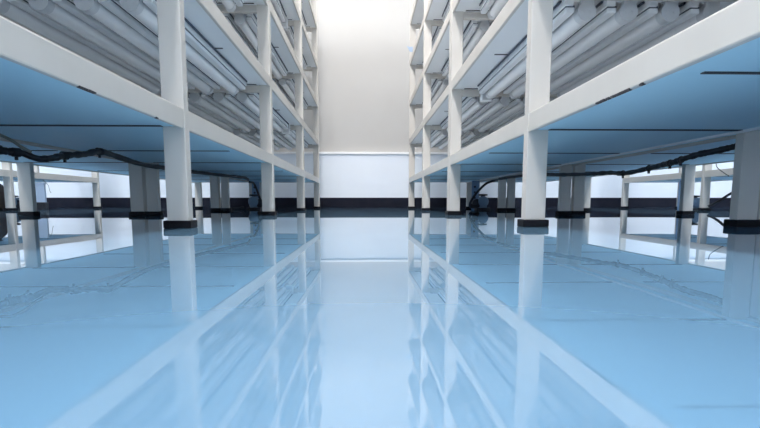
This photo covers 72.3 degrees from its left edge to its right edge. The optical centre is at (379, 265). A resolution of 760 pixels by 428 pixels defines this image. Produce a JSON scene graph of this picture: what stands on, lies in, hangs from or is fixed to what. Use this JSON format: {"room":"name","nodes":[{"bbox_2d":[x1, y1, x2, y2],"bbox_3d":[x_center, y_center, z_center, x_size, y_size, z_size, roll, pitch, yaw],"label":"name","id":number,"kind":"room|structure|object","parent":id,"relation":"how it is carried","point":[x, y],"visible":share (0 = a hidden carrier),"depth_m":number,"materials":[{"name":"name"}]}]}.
{"room":"storage warehouse","nodes":[
{"label":"storage warehouse","id":0,"kind":"room"},
{"bbox_2d":[0,0,733,197],"bbox_3d":[-0.163,-2.064,5.452,9.400,2.900,0.130,0,7,-2],"label":"wall","id":1,"kind":"structure","parent":0,"point":[363,52],"depth_m":5.47,"materials":[{"name":"white paint"}]},
{"bbox_2d":[274,152,447,154],"bbox_3d":[-0.162,-1.185,5.499,9.400,0.024,0.050,0,7,-2],"label":"trim","id":2,"kind":"structure","parent":1,"relation":"attached to","point":[416,153],"depth_m":5.47,"materials":[{"name":"white"}]},
{"bbox_2d":[18,198,730,207],"bbox_3d":[-0.161,-0.669,5.551,9.400,0.106,0.012,0,7,-2],"label":"baseboard","id":3,"kind":"structure","parent":1,"relation":"attached to","point":[52,202],"depth_m":5.55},
{"bbox_2d":[0,208,759,427],"bbox_3d":[-0.043,-0.068,1.502,9.600,0.100,8.400,0,7,-2],"label":"floor","id":4,"kind":"structure","parent":0,"point":[110,317],"depth_m":0.29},
{"bbox_2d":[0,184,4,209],"bbox_3d":[-2.967,-0.544,3.980,0.198,0.241,0.187,0,7,-2],"label":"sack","id":5,"kind":"object","parent":4,"relation":"on","point":[2,198],"visible":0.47,"depth_m":3.97,"materials":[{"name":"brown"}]},
{"bbox_2d":[15,195,19,209],"bbox_3d":[-2.777,-0.479,3.978,0.139,0.112,0.090,0,7,-2],"label":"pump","id":6,"kind":"object","parent":4,"relation":"on","point":[17,202],"visible":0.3,"depth_m":3.96,"materials":[{"name":"black"}]},
{"bbox_2d":[0,162,101,210],"bbox_3d":[-2.892,-1.267,2.356,0.614,2.073,5.014,0,7,-2],"label":"storage rack","id":7,"kind":"object","parent":4,"relation":"on","point":[8,175],"visible":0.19,"depth_m":4.12,"materials":[{"name":"white metal"}]},
{"bbox_2d":[0,14,253,215],"bbox_3d":[-1.401,-1.271,2.386,0.585,2.073,5.069,0,7,-2],"label":"storage rack","id":8,"kind":"object","parent":4,"relation":"on","point":[25,167],"visible":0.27,"depth_m":2.44,"materials":[{"name":"white metal"}]},
{"bbox_2d":[0,0,320,227],"bbox_3d":[-0.802,-1.272,2.397,0.603,2.073,5.056,0,7,-2],"label":"storage rack","id":9,"kind":"object","parent":4,"relation":"on","point":[52,96],"visible":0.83,"depth_m":1.38,"materials":[{"name":"white metal"}]},
{"bbox_2d":[0,134,31,152],"bbox_3d":[-0.979,-0.311,1.287,0.059,0.050,0.204,2,7,17],"label":"loose cable","id":10,"kind":"object","parent":9,"relation":"hanging from","point":[1,135],"visible":1,"depth_m":1.35,"materials":[{"name":"grey plastic"}]},
{"bbox_2d":[0,0,160,94],"bbox_3d":[-0.956,-0.728,1.804,0.093,0.058,1.040,0,7,-2],"label":"tube light","id":11,"kind":"object","parent":9,"relation":"attached to","point":[21,12],"visible":0.65,"depth_m":1.59,"materials":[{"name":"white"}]},
{"bbox_2d":[28,0,194,88],"bbox_3d":[-0.844,-0.728,1.808,0.093,0.058,1.040,0,7,-2],"label":"tube light","id":12,"kind":"object","parent":9,"relation":"attached to","point":[65,12],"visible":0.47,"depth_m":1.52,"materials":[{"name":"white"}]},
{"bbox_2d":[74,0,159,62],"bbox_3d":[-0.690,-0.691,1.505,0.123,0.058,0.558,0,7,-2],"label":"tube light","id":13,"kind":"object","parent":9,"relation":"attached to","point":[115,17],"depth_m":1.44,"materials":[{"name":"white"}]},
{"bbox_2d":[0,145,248,180],"bbox_3d":[-0.956,-0.441,2.438,0.113,0.071,3.202,0,7,0],"label":"cable bundle","id":14,"kind":"object","parent":9,"relation":"hanging from","point":[14,152],"visible":0.94,"depth_m":1.58,"materials":[{"name":"black rubber"}]},
{"bbox_2d":[119,0,157,34],"bbox_3d":[-0.585,-0.673,1.355,0.103,0.058,0.256,0,7,-2],"label":"tube light","id":15,"kind":"object","parent":9,"relation":"attached to","point":[145,11],"depth_m":1.34,"materials":[{"name":"white plastic"}]},
{"bbox_2d":[186,58,219,94],"bbox_3d":[-0.710,-0.755,2.022,0.113,0.058,0.591,0,7,-2],"label":"pipe","id":16,"kind":"object","parent":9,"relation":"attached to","point":[196,77],"depth_m":2.12,"materials":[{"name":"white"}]},
{"bbox_2d":[188,93,238,131],"bbox_3d":[-0.992,-0.879,3.033,0.093,0.058,1.123,0,7,-2],"label":"tube light","id":17,"kind":"object","parent":9,"relation":"attached to","point":[193,107],"visible":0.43,"depth_m":3.01,"materials":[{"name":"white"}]},
{"bbox_2d":[184,17,246,94],"bbox_3d":[-0.584,-0.731,1.829,0.131,0.058,0.981,0,7,-2],"label":"tube light","id":18,"kind":"object","parent":9,"relation":"attached to","point":[204,55],"depth_m":1.87,"materials":[{"name":"white plastic"}]},
{"bbox_2d":[189,93,254,132],"bbox_3d":[-0.880,-0.879,3.036,0.093,0.058,1.123,0,7,-2],"label":"tube light","id":19,"kind":"object","parent":9,"relation":"attached to","point":[206,101],"visible":0.7,"depth_m":2.81,"materials":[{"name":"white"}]},
{"bbox_2d":[220,0,243,11],"bbox_3d":[-0.620,-1.079,1.771,0.093,0.058,1.040,0,7,-2],"label":"pipe","id":20,"kind":"object","parent":9,"relation":"attached to","point":[229,5],"visible":1,"depth_m":2.24,"materials":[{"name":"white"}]},
{"bbox_2d":[213,93,259,129],"bbox_3d":[-0.768,-0.879,3.040,0.093,0.058,1.123,0,7,-2],"label":"tube light","id":21,"kind":"object","parent":9,"relation":"attached to","point":[227,100],"visible":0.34,"depth_m":2.74,"materials":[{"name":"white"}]},
{"bbox_2d":[222,13,257,59],"bbox_3d":[-0.768,-1.230,2.997,0.093,0.058,1.123,0,7,-2],"label":"tube light","id":22,"kind":"object","parent":9,"relation":"attached to","point":[228,16],"visible":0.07,"depth_m":2.69,"materials":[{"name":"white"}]},
{"bbox_2d":[234,13,257,52],"bbox_3d":[-0.621,-1.181,2.601,0.112,0.058,0.609,0,7,-2],"label":"pipe","id":23,"kind":"object","parent":9,"relation":"attached to","point":[246,24],"depth_m":2.52,"materials":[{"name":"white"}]},
{"bbox_2d":[233,130,260,147],"bbox_3d":[-1.028,-1.033,4.293,0.093,0.058,1.103,0,7,-2],"label":"tube light","id":24,"kind":"object","parent":9,"relation":"attached to","point":[244,135],"visible":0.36,"depth_m":3.98,"materials":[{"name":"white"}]},
{"bbox_2d":[237,93,259,116],"bbox_3d":[-0.609,-0.826,2.602,0.127,0.058,0.630,0,7,-2],"label":"pipe","id":25,"kind":"object","parent":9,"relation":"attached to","point":[250,101],"depth_m":2.56,"materials":[{"name":"white plastic"}]},
{"bbox_2d":[249,130,259,139],"bbox_3d":[-0.872,-0.966,3.742,0.111,0.058,0.514,0,7,-2],"label":"tube light","id":26,"kind":"object","parent":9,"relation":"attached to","point":[256,134],"depth_m":3.76,"materials":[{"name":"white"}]},
{"bbox_2d":[248,181,260,198],"bbox_3d":[-1.052,-0.595,4.377,0.053,0.223,0.180,4,8,27],"label":"hose","id":27,"kind":"object","parent":9,"relation":"hanging from","point":[252,182],"visible":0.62,"depth_m":4.40,"materials":[{"name":"black rubber"}]},
{"bbox_2d":[273,140,282,149],"bbox_3d":[-0.888,-1.048,4.413,0.107,0.058,0.712,0,7,-2],"label":"tube light","id":28,"kind":"object","parent":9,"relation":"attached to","point":[277,146],"depth_m":4.64,"materials":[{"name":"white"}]},
{"bbox_2d":[270,0,286,21],"bbox_3d":[-0.656,-1.581,2.957,0.093,0.058,1.123,0,7,-2],"label":"pipe","id":29,"kind":"object","parent":9,"relation":"attached to","point":[277,5],"visible":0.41,"depth_m":3.31,"materials":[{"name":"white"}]},
{"bbox_2d":[271,43,287,79],"bbox_3d":[-0.636,-1.247,3.140,0.111,0.058,0.818,0,7,-2],"label":"pipe","id":30,"kind":"object","parent":9,"relation":"attached to","point":[279,69],"depth_m":3.30,"materials":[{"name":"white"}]},
{"bbox_2d":[273,108,288,132],"bbox_3d":[-0.622,-0.890,3.125,0.128,0.058,0.938,0,7,-2],"label":"tube light","id":31,"kind":"object","parent":9,"relation":"attached to","point":[279,122],"depth_m":3.33,"materials":[{"name":"white plastic"}]},
{"bbox_2d":[272,79,294,108],"bbox_3d":[-0.804,-1.385,4.257,0.093,0.058,1.103,0,7,-2],"label":"tube light","id":32,"kind":"object","parent":9,"relation":"attached to","point":[276,81],"visible":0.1,"depth_m":4.13,"materials":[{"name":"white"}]},
{"bbox_2d":[280,18,287,28],"bbox_3d":[-0.656,-1.651,3.550,0.052,0.062,0.032,0,7,-2],"label":"pipe","id":33,"kind":"object","parent":9,"relation":"attached to","point":[284,24],"visible":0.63,"depth_m":3.54,"materials":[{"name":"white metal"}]},
{"bbox_2d":[273,130,295,149],"bbox_3d":[-0.804,-1.034,4.300,0.093,0.058,1.103,0,7,-2],"label":"pipe","id":34,"kind":"object","parent":9,"relation":"attached to","point":[277,136],"visible":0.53,"depth_m":4.24,"materials":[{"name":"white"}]},
{"bbox_2d":[282,125,289,133],"bbox_3d":[-0.656,-0.951,3.636,0.052,0.062,0.032,0,7,-2],"label":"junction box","id":35,"kind":"object","parent":9,"relation":"attached to","point":[285,131],"visible":0.68,"depth_m":3.62,"materials":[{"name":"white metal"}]},
{"bbox_2d":[279,79,294,103],"bbox_3d":[-0.662,-1.350,3.979,0.111,0.058,0.879,0,7,-2],"label":"pipe","id":36,"kind":"object","parent":9,"relation":"attached to","point":[288,85],"depth_m":3.87,"materials":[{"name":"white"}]},
{"bbox_2d":[284,26,293,49],"bbox_3d":[-0.641,-1.683,3.794,0.058,0.058,0.540,0,7,-2],"label":"pipe","id":37,"kind":"object","parent":9,"relation":"attached to","point":[289,32],"depth_m":3.82,"materials":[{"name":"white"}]},
{"bbox_2d":[280,130,307,147],"bbox_3d":[-0.693,-1.034,4.303,0.093,0.058,1.103,0,7,-2],"label":"tube light","id":38,"kind":"object","parent":9,"relation":"attached to","point":[291,137],"visible":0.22,"depth_m":4.00,"materials":[{"name":"white plastic"}]},
{"bbox_2d":[302,11,306,27],"bbox_3d":[-0.693,-2.086,4.174,0.093,0.058,1.103,0,7,-2],"label":"pipe","id":39,"kind":"object","parent":9,"relation":"attached to","point":[303,18],"visible":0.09,"depth_m":4.55,"materials":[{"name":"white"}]},
{"bbox_2d":[303,56,306,68],"bbox_3d":[-0.654,-1.764,4.449,0.048,0.058,0.389,0,7,-2],"label":"pipe","id":40,"kind":"object","parent":9,"relation":"attached to","point":[304,61],"depth_m":4.63,"materials":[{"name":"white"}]},
{"bbox_2d":[303,97,307,108],"bbox_3d":[-0.648,-1.403,4.405,0.060,0.058,0.498,0,7,-2],"label":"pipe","id":41,"kind":"object","parent":9,"relation":"attached to","point":[305,104],"depth_m":4.64,"materials":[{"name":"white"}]},
{"bbox_2d":[246,194,261,208],"bbox_3d":[-1.030,-0.531,4.345,0.156,0.125,0.101,0,7,-2],"label":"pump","id":42,"kind":"object","parent":4,"relation":"on","point":[254,202],"visible":0.88,"depth_m":4.30,"materials":[{"name":"black"}]},
{"bbox_2d":[252,182,259,198],"bbox_3d":[-1.088,-0.614,4.560,0.062,0.238,0.023,0,7,-2],"label":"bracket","id":43,"kind":"object","parent":4,"relation":"on","point":[256,183],"visible":0.36,"depth_m":4.54,"materials":[{"name":"blue metal"}]},
{"bbox_2d":[471,181,479,208],"bbox_3d":[0.803,-0.591,4.376,0.062,0.238,0.023,0,7,-2],"label":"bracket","id":44,"kind":"object","parent":4,"relation":"on","point":[475,184],"visible":0.55,"depth_m":4.36,"materials":[{"name":"blue metal"}]},
{"bbox_2d":[471,194,490,209],"bbox_3d":[0.799,-0.508,4.160,0.156,0.125,0.101,0,7,-2],"label":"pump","id":45,"kind":"object","parent":4,"relation":"on","point":[481,202],"visible":0.94,"depth_m":4.12,"materials":[{"name":"black"}]},
{"bbox_2d":[469,179,497,208],"bbox_3d":[0.841,-0.547,3.999,0.156,0.223,0.328,-5,9,-36],"label":"hose","id":46,"kind":"object","parent":45,"relation":"attached to","point":[494,180],"visible":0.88,"depth_m":4.02,"materials":[{"name":"black rubber"}]},
{"bbox_2d":[408,0,759,226],"bbox_3d":[0.640,-1.276,2.423,0.614,2.073,4.866,0,7,-2],"label":"storage rack","id":47,"kind":"object","parent":4,"relation":"on","point":[701,83],"visible":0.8,"depth_m":1.33,"materials":[{"name":"white metal"}]},
{"bbox_2d":[422,26,441,62],"bbox_3d":[0.440,-1.731,4.180,0.093,0.058,1.023,0,7,-2],"label":"tube light","id":48,"kind":"object","parent":47,"relation":"attached to","point":[437,31],"visible":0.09,"depth_m":3.84,"materials":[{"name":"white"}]},
{"bbox_2d":[422,79,448,107],"bbox_3d":[0.440,-1.380,4.223,0.093,0.058,1.023,0,7,-2],"label":"pipe","id":49,"kind":"object","parent":47,"relation":"attached to","point":[439,85],"visible":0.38,"depth_m":3.95,"materials":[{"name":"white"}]},
{"bbox_2d":[431,130,447,147],"bbox_3d":[0.440,-1.030,4.266,0.093,0.058,1.023,0,7,-2],"label":"pipe","id":50,"kind":"object","parent":47,"relation":"attached to","point":[436,135],"visible":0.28,"depth_m":3.96,"materials":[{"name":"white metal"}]},
{"bbox_2d":[440,116,447,131],"bbox_3d":[0.419,-0.902,3.225,0.100,0.058,0.627,0,7,-2],"label":"pipe","id":51,"kind":"object","parent":47,"relation":"attached to","point":[444,124],"depth_m":3.46,"materials":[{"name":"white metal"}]},
{"bbox_2d":[441,58,448,79],"bbox_3d":[0.432,-1.265,3.284,0.087,0.058,0.523,0,7,-2],"label":"pipe","id":52,"kind":"object","parent":47,"relation":"attached to","point":[445,69],"depth_m":3.42,"materials":[{"name":"white plastic"}]},
{"bbox_2d":[442,0,449,21],"bbox_3d":[0.474,-1.586,3.004,0.093,0.058,1.033,0,7,-2],"label":"pipe","id":53,"kind":"object","parent":47,"relation":"attached to","point":[447,8],"visible":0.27,"depth_m":3.36,"materials":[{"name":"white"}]},
{"bbox_2d":[435,130,463,149],"bbox_3d":[0.552,-1.030,4.269,0.093,0.058,1.023,0,7,-2],"label":"pipe","id":54,"kind":"object","parent":47,"relation":"attached to","point":[441,144],"visible":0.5,"depth_m":4.41,"materials":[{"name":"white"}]},
{"bbox_2d":[447,130,479,146],"bbox_3d":[0.664,-1.031,4.272,0.093,0.058,1.023,0,7,-2],"label":"pipe","id":55,"kind":"object","parent":47,"relation":"attached to","point":[470,134],"visible":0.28,"depth_m":3.90,"materials":[{"name":"white plastic"}]},
{"bbox_2d":[461,97,486,123],"bbox_3d":[0.448,-0.847,2.776,0.127,0.058,0.799,0,7,-2],"label":"pipe","id":56,"kind":"object","parent":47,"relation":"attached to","point":[471,106],"depth_m":2.72,"materials":[{"name":"white plastic"}]},
{"bbox_2d":[463,20,489,62],"bbox_3d":[0.459,-1.199,2.748,0.111,0.058,0.728,0,7,-2],"label":"tube light","id":57,"kind":"object","parent":47,"relation":"attached to","point":[474,32],"depth_m":2.66,"materials":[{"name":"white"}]},
{"bbox_2d":[461,130,494,147],"bbox_3d":[0.776,-1.031,4.275,0.093,0.058,1.023,0,7,-2],"label":"pipe","id":58,"kind":"object","parent":47,"relation":"attached to","point":[487,132],"visible":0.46,"depth_m":4.08,"materials":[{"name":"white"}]},
{"bbox_2d":[461,97,509,132],"bbox_3d":[0.586,-0.886,3.093,0.093,0.058,1.033,0,7,-2],"label":"tube light","id":59,"kind":"object","parent":47,"relation":"attached to","point":[497,103],"visible":0.68,"depth_m":2.89,"materials":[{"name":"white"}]},
{"bbox_2d":[480,92,491,101],"bbox_3d":[0.502,-0.806,2.458,0.052,0.062,0.032,0,7,-2],"label":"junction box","id":60,"kind":"object","parent":47,"relation":"attached to","point":[483,98],"visible":0.47,"depth_m":2.44,"materials":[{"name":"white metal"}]},
{"bbox_2d":[479,0,507,19],"bbox_3d":[0.509,-1.089,1.851,0.093,0.058,1.063,0,7,-2],"label":"pipe","id":61,"kind":"object","parent":47,"relation":"attached to","point":[495,6],"visible":1,"depth_m":2.29,"materials":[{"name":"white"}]},
{"bbox_2d":[474,97,524,132],"bbox_3d":[0.698,-0.886,3.096,0.093,0.058,1.033,0,7,-2],"label":"tube light","id":62,"kind":"object","parent":47,"relation":"attached to","point":[515,105],"visible":0.59,"depth_m":2.94,"materials":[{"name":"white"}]},
{"bbox_2d":[477,35,526,98],"bbox_3d":[0.471,-0.745,1.947,0.131,0.058,0.917,0,7,-2],"label":"tube light","id":63,"kind":"object","parent":47,"relation":"attached to","point":[513,65],"depth_m":2.02,"materials":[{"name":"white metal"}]},
{"bbox_2d":[502,72,525,98],"bbox_3d":[0.585,-0.772,2.161,0.113,0.058,0.486,0,7,-2],"label":"pipe","id":64,"kind":"object","parent":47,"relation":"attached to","point":[516,88],"depth_m":2.28,"materials":[{"name":"white plastic"}]},
{"bbox_2d":[490,97,553,130],"bbox_3d":[0.810,-0.887,3.100,0.093,0.058,1.033,0,7,-2],"label":"tube light","id":65,"kind":"object","parent":47,"relation":"attached to","point":[521,113],"visible":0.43,"depth_m":3.17,"materials":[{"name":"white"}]},
{"bbox_2d":[551,0,595,50],"bbox_3d":[0.487,-0.682,1.433,0.130,0.058,0.410,0,7,-2],"label":"tube light","id":66,"kind":"object","parent":47,"relation":"attached to","point":[570,17],"depth_m":1.40,"materials":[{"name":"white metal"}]},
{"bbox_2d":[551,0,637,74],"bbox_3d":[0.587,-0.701,1.589,0.142,0.058,0.721,0,7,-2],"label":"tube light","id":67,"kind":"object","parent":47,"relation":"attached to","point":[609,18],"depth_m":1.50,"materials":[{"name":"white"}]},
{"bbox_2d":[550,1,679,92],"bbox_3d":[0.733,-0.740,1.901,0.093,0.058,1.063,0,7,-2],"label":"tube light","id":68,"kind":"object","parent":47,"relation":"attached to","point":[652,15],"visible":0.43,"depth_m":1.57,"materials":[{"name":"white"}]},
{"bbox_2d":[498,144,734,179],"bbox_3d":[0.866,-0.431,2.493,0.073,0.078,2.238,0,7,-4],"label":"cable bundle","id":69,"kind":"object","parent":47,"relation":"hanging from","point":[727,148],"visible":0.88,"depth_m":1.71,"materials":[{"name":"black rubber"}]},
{"bbox_2d":[551,1,720,96],"bbox_3d":[0.845,-0.740,1.904,0.093,0.058,1.063,0,7,-2],"label":"tube light","id":70,"kind":"object","parent":47,"relation":"attached to","point":[691,12],"visible":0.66,"depth_m":1.59,"materials":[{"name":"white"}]},
{"bbox_2d":[479,137,759,219],"bbox_3d":[1.256,-1.278,2.440,0.615,2.073,4.864,0,7,-2],"label":"storage rack","id":71,"kind":"object","parent":4,"relation":"on","point":[581,185],"visible":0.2,"depth_m":2.56,"materials":[{"name":"white metal"}]},
{"bbox_2d":[620,164,732,210],"bbox_3d":[2.679,-1.283,2.481,0.604,2.073,4.864,0,7,-2],"label":"storage rack","id":72,"kind":"object","parent":4,"relation":"on","point":[707,175],"visible":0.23,"depth_m":4.11,"materials":[{"name":"white metal"}]},
{"bbox_2d":[707,192,730,207],"bbox_3d":[2.550,-0.488,3.466,0.135,0.211,0.659,-3,8,-24],"label":"hose","id":73,"kind":"object","parent":72,"relation":"hanging from","point":[728,194],"visible":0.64,"depth_m":3.70,"materials":[{"name":"black rubber"}]},
{"bbox_2d":[677,180,680,209],"bbox_3d":[2.382,-0.553,4.094,0.060,0.232,0.023,0,7,-2],"label":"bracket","id":74,"kind":"object","parent":4,"relation":"on","point":[679,180],"visible":0.21,"depth_m":4.09,"materials":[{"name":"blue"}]},
{"bbox_2d":[693,195,699,209],"bbox_3d":[2.386,-0.478,3.977,0.139,0.112,0.090,0,7,-2],"label":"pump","id":75,"kind":"object","parent":4,"relation":"on","point":[696,201],"visible":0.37,"depth_m":3.94,"materials":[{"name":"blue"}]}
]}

